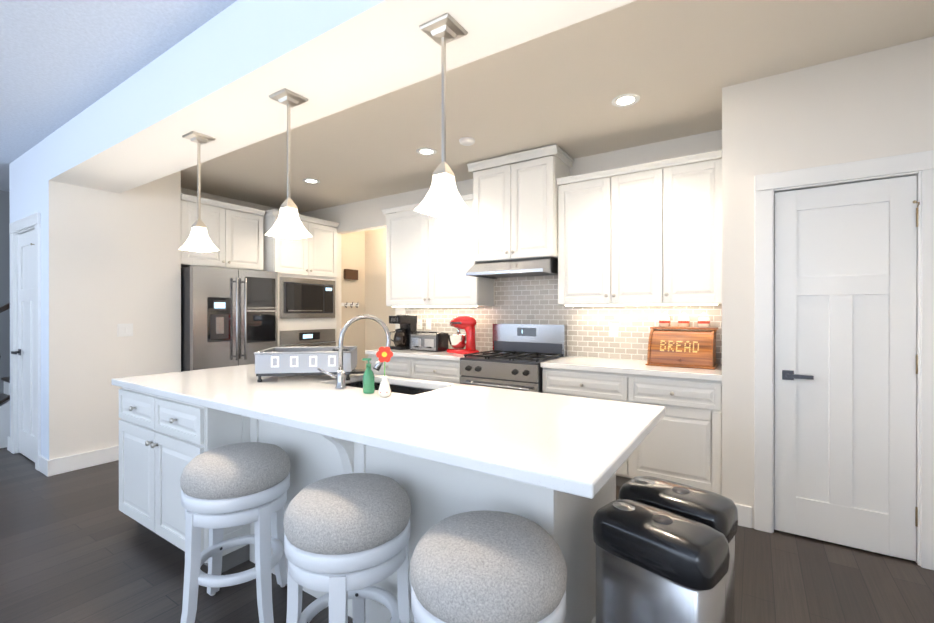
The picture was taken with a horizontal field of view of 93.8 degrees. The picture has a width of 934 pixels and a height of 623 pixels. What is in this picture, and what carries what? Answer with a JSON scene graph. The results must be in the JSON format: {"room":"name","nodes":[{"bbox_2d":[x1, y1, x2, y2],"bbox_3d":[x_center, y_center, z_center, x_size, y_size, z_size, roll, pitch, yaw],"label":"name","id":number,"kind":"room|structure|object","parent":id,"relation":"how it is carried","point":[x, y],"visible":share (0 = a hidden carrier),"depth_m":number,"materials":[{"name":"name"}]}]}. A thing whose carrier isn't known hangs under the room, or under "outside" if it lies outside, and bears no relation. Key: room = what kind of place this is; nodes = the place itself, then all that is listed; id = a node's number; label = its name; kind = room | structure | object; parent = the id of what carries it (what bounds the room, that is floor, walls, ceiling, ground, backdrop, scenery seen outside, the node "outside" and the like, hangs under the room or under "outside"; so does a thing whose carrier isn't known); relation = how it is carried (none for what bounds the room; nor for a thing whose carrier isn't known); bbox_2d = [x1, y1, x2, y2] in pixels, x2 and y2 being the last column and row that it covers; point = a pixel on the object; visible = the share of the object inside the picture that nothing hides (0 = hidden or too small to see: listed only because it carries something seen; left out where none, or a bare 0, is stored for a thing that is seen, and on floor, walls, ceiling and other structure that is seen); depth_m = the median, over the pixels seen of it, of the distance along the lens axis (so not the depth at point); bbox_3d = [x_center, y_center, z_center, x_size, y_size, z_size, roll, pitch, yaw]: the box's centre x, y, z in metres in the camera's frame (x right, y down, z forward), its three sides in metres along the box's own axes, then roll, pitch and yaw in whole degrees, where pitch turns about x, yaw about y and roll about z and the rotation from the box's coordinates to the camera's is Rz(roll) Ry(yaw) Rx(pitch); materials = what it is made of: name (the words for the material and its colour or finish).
{"room":"kitchen","nodes":[
{"label":"kitchen","id":0,"kind":"room"},
{"bbox_2d":[0,190,7,393],"bbox_3d":[-6.368,-0.052,3.808,0.120,2.743,11.500,0,0,33],"label":"wall","id":1,"kind":"structure","parent":0,"point":[4,355],"depth_m":5.11,"materials":[{"name":"white paint"}]},
{"bbox_2d":[179,131,218,251],"bbox_3d":[-1.624,-0.720,2.648,0.158,0.684,0.158,0,0,33],"label":"pendant light","id":2,"kind":"object","parent":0,"point":[198,240],"visible":1,"depth_m":2.64,"materials":[{"name":"white glass"}]},
{"bbox_2d":[265,88,311,239],"bbox_3d":[-0.881,-0.719,2.158,0.158,0.684,0.158,0,0,33],"label":"pendant light","id":3,"kind":"object","parent":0,"point":[288,224],"visible":1,"depth_m":2.14,"materials":[{"name":"white glass"}]},
{"bbox_2d":[414,13,471,217],"bbox_3d":[-0.087,-0.718,1.636,0.158,0.684,0.158,0,0,33],"label":"pendant light","id":4,"kind":"object","parent":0,"point":[442,198],"visible":1,"depth_m":1.62,"materials":[{"name":"white glass"}]},
{"bbox_2d":[0,447,933,622],"bbox_3d":[-2.205,1.353,1.969,13.500,0.060,13.000,0,0,33],"label":"floor","id":5,"kind":"structure","parent":0,"point":[77,546],"depth_m":2.21,"materials":[{"name":"brown wood"}]},
{"bbox_2d":[0,377,9,447],"bbox_3d":[-4.268,0.055,5.750,1.248,2.528,3.613,0,0,33],"label":"stairs","id":6,"kind":"structure","parent":5,"relation":"on","point":[4,420],"depth_m":4.27,"materials":[{"name":"white wood"}]},
{"bbox_2d":[0,302,9,403],"bbox_3d":[-4.148,-0.010,4.831,0.110,2.656,2.350,0,0,33],"label":"stair railing","id":7,"kind":"object","parent":6,"relation":"on","point":[5,307],"visible":0.02,"depth_m":4.25,"materials":[{"name":"brown wood"}]},
{"bbox_2d":[181,265,277,371],"bbox_3d":[-2.712,0.430,4.809,0.868,1.775,0.900,0,0,33],"label":"fridge","id":8,"kind":"object","parent":5,"relation":"on","point":[229,316],"visible":0.52,"depth_m":4.49,"materials":[{"name":"grey metal"}]},
{"bbox_2d":[180,442,290,622],"bbox_3d":[-1.010,0.963,1.929,0.469,0.721,0.469,0,0,33],"label":"stool","id":9,"kind":"object","parent":5,"relation":"on","point":[231,485],"visible":1,"depth_m":1.79,"materials":[{"name":"wood"}]},
{"bbox_2d":[255,209,338,346],"bbox_3d":[-2.299,0.066,5.623,0.892,2.501,0.948,0,0,33],"label":"tall cabinet","id":10,"kind":"object","parent":5,"relation":"on","point":[305,269],"visible":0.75,"depth_m":5.39,"materials":[{"name":"white wood"}]},
{"bbox_2d":[283,473,410,622],"bbox_3d":[-0.412,0.964,1.536,0.430,0.721,0.430,0,0,33],"label":"stool","id":11,"kind":"object","parent":5,"relation":"on","point":[346,537],"visible":1,"depth_m":1.40,"materials":[{"name":"fabric"}]},
{"bbox_2d":[112,384,615,622],"bbox_3d":[-0.707,0.885,2.307,2.830,0.876,1.007,0,0,33],"label":"kitchen island","id":12,"kind":"object","parent":5,"relation":"on","point":[159,435],"depth_m":1.99,"materials":[{"name":"wood"}]},
{"bbox_2d":[112,364,665,499],"bbox_3d":[-0.659,0.428,2.296,2.980,0.038,1.030,0,0,33],"label":"island countertop","id":13,"kind":"structure","parent":12,"relation":"on","point":[577,446],"depth_m":1.72,"materials":[{"name":"white stone"}]},
{"bbox_2d":[254,346,365,381],"bbox_3d":[-0.949,0.314,2.765,0.638,0.185,0.392,0,0,-9],"label":"dish rack","id":14,"kind":"object","parent":13,"relation":"on","point":[291,361],"visible":0.92,"depth_m":2.58,"materials":[{"name":"grey metal"}]},
{"bbox_2d":[317,314,390,388],"bbox_3d":[-0.620,0.208,2.427,0.266,0.397,0.304,0,0,33],"label":"faucet","id":15,"kind":"object","parent":13,"relation":"on","point":[340,379],"visible":0.9,"depth_m":2.35,"materials":[{"name":"silver metal"}]},
{"bbox_2d":[362,358,374,393],"bbox_3d":[-0.497,0.320,2.207,0.058,0.176,0.049,0,0,33],"label":"soap bottle","id":16,"kind":"object","parent":13,"relation":"on","point":[368,381],"visible":0.98,"depth_m":2.19,"materials":[{"name":"green plastic"}]},
{"bbox_2d":[376,347,392,396],"bbox_3d":[-0.396,0.287,2.120,0.076,0.243,0.070,0,0,33],"label":"flower vase","id":17,"kind":"object","parent":13,"relation":"on","point":[384,355],"visible":1,"depth_m":2.11,"materials":[{"name":"white ceramic"}]},
{"bbox_2d":[345,381,432,394],"bbox_3d":[-0.475,0.560,2.504,0.747,0.224,0.367,0,0,33],"label":"sink","id":18,"kind":"object","parent":13,"relation":"in","point":[396,387],"depth_m":2.66,"materials":[{"name":"black metal"}]},
{"bbox_2d":[365,353,412,378],"bbox_3d":[-0.644,0.881,4.753,0.615,0.874,0.608,0,0,33],"label":"base cabinet","id":19,"kind":"object","parent":5,"relation":"on","point":[397,366],"depth_m":4.44,"materials":[{"name":"white wood"}]},
{"bbox_2d":[413,357,460,383],"bbox_3d":[-0.129,0.882,4.414,0.618,0.874,0.608,0,0,33],"label":"base cabinet","id":20,"kind":"object","parent":5,"relation":"on","point":[441,371],"depth_m":4.15,"materials":[{"name":"white wood"}]},
{"bbox_2d":[365,349,488,360],"bbox_3d":[-0.394,0.424,4.570,1.233,0.039,0.636,0,0,33],"label":"countertop","id":21,"kind":"structure","parent":20,"relation":"on","point":[429,356],"depth_m":4.29,"materials":[{"name":"white stone"}]},
{"bbox_2d":[389,314,416,349],"bbox_3d":[-0.713,0.213,4.817,0.232,0.380,0.232,0,0,-45],"label":"coffee maker","id":22,"kind":"object","parent":21,"relation":"on","point":[408,324],"visible":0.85,"depth_m":4.74,"materials":[{"name":"black plastic"}]},
{"bbox_2d":[409,331,447,351],"bbox_3d":[-0.408,0.303,4.607,0.400,0.201,0.192,0,0,37],"label":"toaster","id":23,"kind":"object","parent":21,"relation":"on","point":[432,341],"visible":1,"depth_m":4.52,"materials":[{"name":"silver metal"}]},
{"bbox_2d":[446,315,478,353],"bbox_3d":[-0.034,0.214,4.401,0.364,0.379,0.297,0,0,33],"label":"stand mixer","id":24,"kind":"object","parent":21,"relation":"on","point":[458,342],"visible":1,"depth_m":4.30,"materials":[{"name":"red metal"}]},
{"bbox_2d":[410,510,566,622],"bbox_3d":[0.058,0.965,1.214,0.430,0.721,0.430,0,0,33],"label":"stool","id":25,"kind":"object","parent":5,"relation":"on","point":[488,566],"visible":1,"depth_m":1.08,"materials":[{"name":"fabric"}]},
{"bbox_2d":[460,323,566,392],"bbox_3d":[0.417,0.717,3.978,0.760,1.205,0.727,0,0,33],"label":"range","id":26,"kind":"object","parent":5,"relation":"on","point":[517,356],"visible":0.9,"depth_m":3.90,"materials":[{"name":"grey metal"}]},
{"bbox_2d":[543,369,628,486],"bbox_3d":[1.059,0.883,3.631,0.676,0.874,0.608,0,0,33],"label":"base cabinet","id":27,"kind":"object","parent":5,"relation":"on","point":[568,382],"depth_m":3.34,"materials":[{"name":"white wood"}]},
{"bbox_2d":[593,499,729,622],"bbox_3d":[0.579,0.974,1.333,0.211,0.702,0.363,0,0,-42],"label":"trash can","id":28,"kind":"object","parent":5,"relation":"on","point":[655,564],"visible":1,"depth_m":1.25,"materials":[{"name":"silver metal"}]},
{"bbox_2d":[629,373,721,494],"bbox_3d":[1.591,0.884,3.281,0.597,0.874,0.608,0,0,33],"label":"base cabinet","id":29,"kind":"object","parent":5,"relation":"on","point":[681,442],"depth_m":3.00,"materials":[{"name":"white wood"}]},
{"bbox_2d":[541,357,721,380],"bbox_3d":[1.301,0.426,3.455,1.273,0.039,0.636,0,0,33],"label":"countertop","id":30,"kind":"structure","parent":29,"relation":"on","point":[586,364],"depth_m":3.26,"materials":[{"name":"white stone"}]},
{"bbox_2d":[645,326,717,369],"bbox_3d":[1.650,0.261,3.358,0.464,0.289,0.327,0,0,33],"label":"bread box","id":31,"kind":"object","parent":30,"relation":"on","point":[693,348],"visible":1,"depth_m":3.27,"materials":[{"name":"brown wood"}]},
{"bbox_2d":[659,312,669,326],"bbox_3d":[1.598,0.058,3.533,0.088,0.116,0.086,0,0,33],"label":"canister","id":32,"kind":"object","parent":31,"relation":"on","point":[664,319],"visible":1,"depth_m":3.50,"materials":[{"name":"white ceramic"}]},
{"bbox_2d":[678,312,689,326],"bbox_3d":[1.715,0.058,3.456,0.088,0.116,0.086,0,0,33],"label":"canister","id":33,"kind":"object","parent":31,"relation":"on","point":[683,319],"visible":1,"depth_m":3.42,"materials":[{"name":"white ceramic"}]},
{"bbox_2d":[697,312,709,326],"bbox_3d":[1.832,0.058,3.379,0.088,0.116,0.086,0,0,33],"label":"canister","id":34,"kind":"object","parent":31,"relation":"on","point":[703,319],"visible":1,"depth_m":3.35,"materials":[{"name":"white ceramic"}]},
{"bbox_2d":[619,476,737,622],"bbox_3d":[0.737,0.973,1.546,0.363,0.702,0.211,0,0,44],"label":"trash can","id":35,"kind":"object","parent":5,"relation":"on","point":[714,510],"visible":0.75,"depth_m":1.46,"materials":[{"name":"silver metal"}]},
{"bbox_2d":[0,0,933,212],"bbox_3d":[-3.820,-1.445,2.128,10.620,0.050,11.500,0,0,33],"label":"ceiling","id":36,"kind":"structure","parent":0,"point":[676,66],"depth_m":2.69,"materials":[{"name":"beige paint"}]},
{"bbox_2d":[303,178,319,183],"bbox_3d":[-1.686,-1.421,4.734,0.180,0.006,0.180,0,0,33],"label":"recessed light","id":37,"kind":"object","parent":36,"relation":"in","point":[311,181],"visible":1,"depth_m":4.74,"materials":[{"name":"white plastic"}]},
{"bbox_2d":[416,148,436,154],"bbox_3d":[-0.358,-1.420,3.860,0.180,0.006,0.180,0,0,33],"label":"recessed light","id":38,"kind":"object","parent":36,"relation":"in","point":[426,151],"visible":1,"depth_m":3.85,"materials":[{"name":"white plastic"}]},
{"bbox_2d":[459,137,474,145],"bbox_3d":[0.001,-1.406,3.606,0.132,0.032,0.132,0,0,33],"label":"smoke detector","id":39,"kind":"object","parent":36,"relation":"attached to","point":[467,141],"visible":1,"depth_m":3.57,"materials":[{"name":"white plastic"}]},
{"bbox_2d":[611,93,639,106],"bbox_3d":[1.062,-1.418,2.925,0.180,0.006,0.180,0,0,33],"label":"recessed light","id":40,"kind":"object","parent":36,"relation":"in","point":[625,100],"visible":1,"depth_m":2.92,"materials":[{"name":"white plastic"}]},
{"bbox_2d":[4,0,933,527],"bbox_3d":[-1.424,-0.049,2.534,6.780,2.743,0.492,0,0,33],"label":"wall","id":41,"kind":"structure","parent":0,"point":[98,186],"depth_m":2.75,"materials":[{"name":"white paint"}]},
{"bbox_2d":[7,436,9,450],"bbox_3d":[-4.155,1.253,4.540,0.045,0.130,0.869,0,0,33],"label":"baseboard","id":42,"kind":"structure","parent":41,"relation":"attached to","point":[8,438],"depth_m":4.17,"materials":[{"name":"white wood"}]},
{"bbox_2d":[11,229,34,461],"bbox_3d":[-3.919,0.292,3.892,0.698,2.033,0.093,0,0,33],"label":"closet door","id":43,"kind":"structure","parent":41,"relation":"in","point":[26,332],"depth_m":3.96,"materials":[{"name":"white wood"}]},
{"bbox_2d":[9,212,40,470],"bbox_3d":[-3.905,0.243,3.922,0.892,2.153,0.122,0,0,33],"label":"door frame","id":44,"kind":"structure","parent":41,"relation":"attached to","point":[33,221],"depth_m":4.03,"materials":[{"name":"white wood"}]},
{"bbox_2d":[45,445,118,476],"bbox_3d":[-3.103,1.255,3.916,0.019,0.130,0.975,0,0,33],"label":"baseboard","id":45,"kind":"structure","parent":41,"relation":"attached to","point":[52,467],"depth_m":3.68,"materials":[{"name":"white wood"}]},
{"bbox_2d":[117,323,132,336],"bbox_3d":[-3.085,0.160,3.946,0.011,0.116,0.118,0,0,33],"label":"switch plate","id":46,"kind":"object","parent":41,"relation":"attached to","point":[123,330],"visible":1,"depth_m":3.94,"materials":[{"name":"white plastic"}]},
{"bbox_2d":[181,193,264,270],"bbox_3d":[-2.880,-0.832,4.896,0.720,0.700,0.885,0,0,33],"label":"upper cabinet","id":47,"kind":"object","parent":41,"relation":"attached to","point":[235,237],"visible":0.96,"depth_m":4.72,"materials":[{"name":"white wood"}]},
{"bbox_2d":[341,269,358,307],"bbox_3d":[-1.634,-0.333,6.175,0.064,0.544,0.320,0,0,33],"label":"hook rail","id":48,"kind":"object","parent":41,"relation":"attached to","point":[350,274],"visible":0.98,"depth_m":6.15,"materials":[{"name":"white"}]},
{"bbox_2d":[417,319,421,328],"bbox_3d":[-0.547,0.137,5.049,0.072,0.116,0.008,0,0,33],"label":"electrical outlet","id":49,"kind":"object","parent":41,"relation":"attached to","point":[419,323],"visible":1,"depth_m":5.05,"materials":[{"name":"white plastic"}]},
{"bbox_2d":[426,319,430,329],"bbox_3d":[-0.439,0.138,4.976,0.072,0.116,0.011,0,0,33],"label":"electrical outlet","id":50,"kind":"object","parent":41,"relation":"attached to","point":[428,324],"visible":1,"depth_m":4.97,"materials":[{"name":"white plastic"}]},
{"bbox_2d":[381,195,493,306],"bbox_3d":[-0.343,-0.612,4.701,1.248,1.090,0.357,0,0,33],"label":"upper cabinet","id":51,"kind":"object","parent":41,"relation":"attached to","point":[426,266],"depth_m":4.57,"materials":[{"name":"white wood"}]},
{"bbox_2d":[465,144,576,263],"bbox_3d":[0.495,-0.947,4.096,0.897,0.933,0.452,0,0,33],"label":"upper cabinet","id":52,"kind":"object","parent":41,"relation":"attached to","point":[515,208],"depth_m":3.91,"materials":[{"name":"white wood"}]},
{"bbox_2d":[466,257,557,278],"bbox_3d":[0.462,-0.408,4.044,0.762,0.140,0.568,0,0,33],"label":"range hood","id":53,"kind":"object","parent":52,"relation":"attached to","point":[542,266],"visible":0.92,"depth_m":3.87,"materials":[{"name":"silver metal"}]},
{"bbox_2d":[558,176,612,305],"bbox_3d":[1.063,-0.583,3.796,0.455,1.035,0.322,0,0,33],"label":"upper cabinet","id":54,"kind":"object","parent":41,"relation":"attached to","point":[585,266],"depth_m":3.65,"materials":[{"name":"white wood"}]},
{"bbox_2d":[610,323,617,336],"bbox_3d":[1.290,0.155,3.839,0.072,0.116,0.008,0,0,33],"label":"electrical outlet","id":55,"kind":"object","parent":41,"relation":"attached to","point":[613,329],"visible":1,"depth_m":3.83,"materials":[{"name":"white plastic"}]},
{"bbox_2d":[613,164,668,305],"bbox_3d":[1.415,-0.582,3.564,0.390,1.035,0.322,0,0,33],"label":"upper cabinet","id":56,"kind":"object","parent":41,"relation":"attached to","point":[651,237],"depth_m":3.42,"materials":[{"name":"white wood"}]},
{"bbox_2d":[665,156,721,305],"bbox_3d":[1.748,-0.582,3.345,0.407,1.035,0.322,0,0,33],"label":"upper cabinet","id":57,"kind":"object","parent":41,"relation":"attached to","point":[693,192],"depth_m":3.21,"materials":[{"name":"white wood"}]},
{"bbox_2d":[754,150,933,569],"bbox_3d":[2.120,0.246,2.482,0.812,2.153,0.122,0,0,33],"label":"door frame","id":58,"kind":"structure","parent":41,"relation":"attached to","point":[917,164],"depth_m":2.40,"materials":[{"name":"white wood"}]},
{"bbox_2d":[774,176,919,560],"bbox_3d":[2.106,0.295,2.452,0.624,2.033,0.093,0,0,33],"label":"pantry door","id":59,"kind":"structure","parent":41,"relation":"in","point":[845,355],"depth_m":2.45,"materials":[{"name":"white wood"}]}
]}

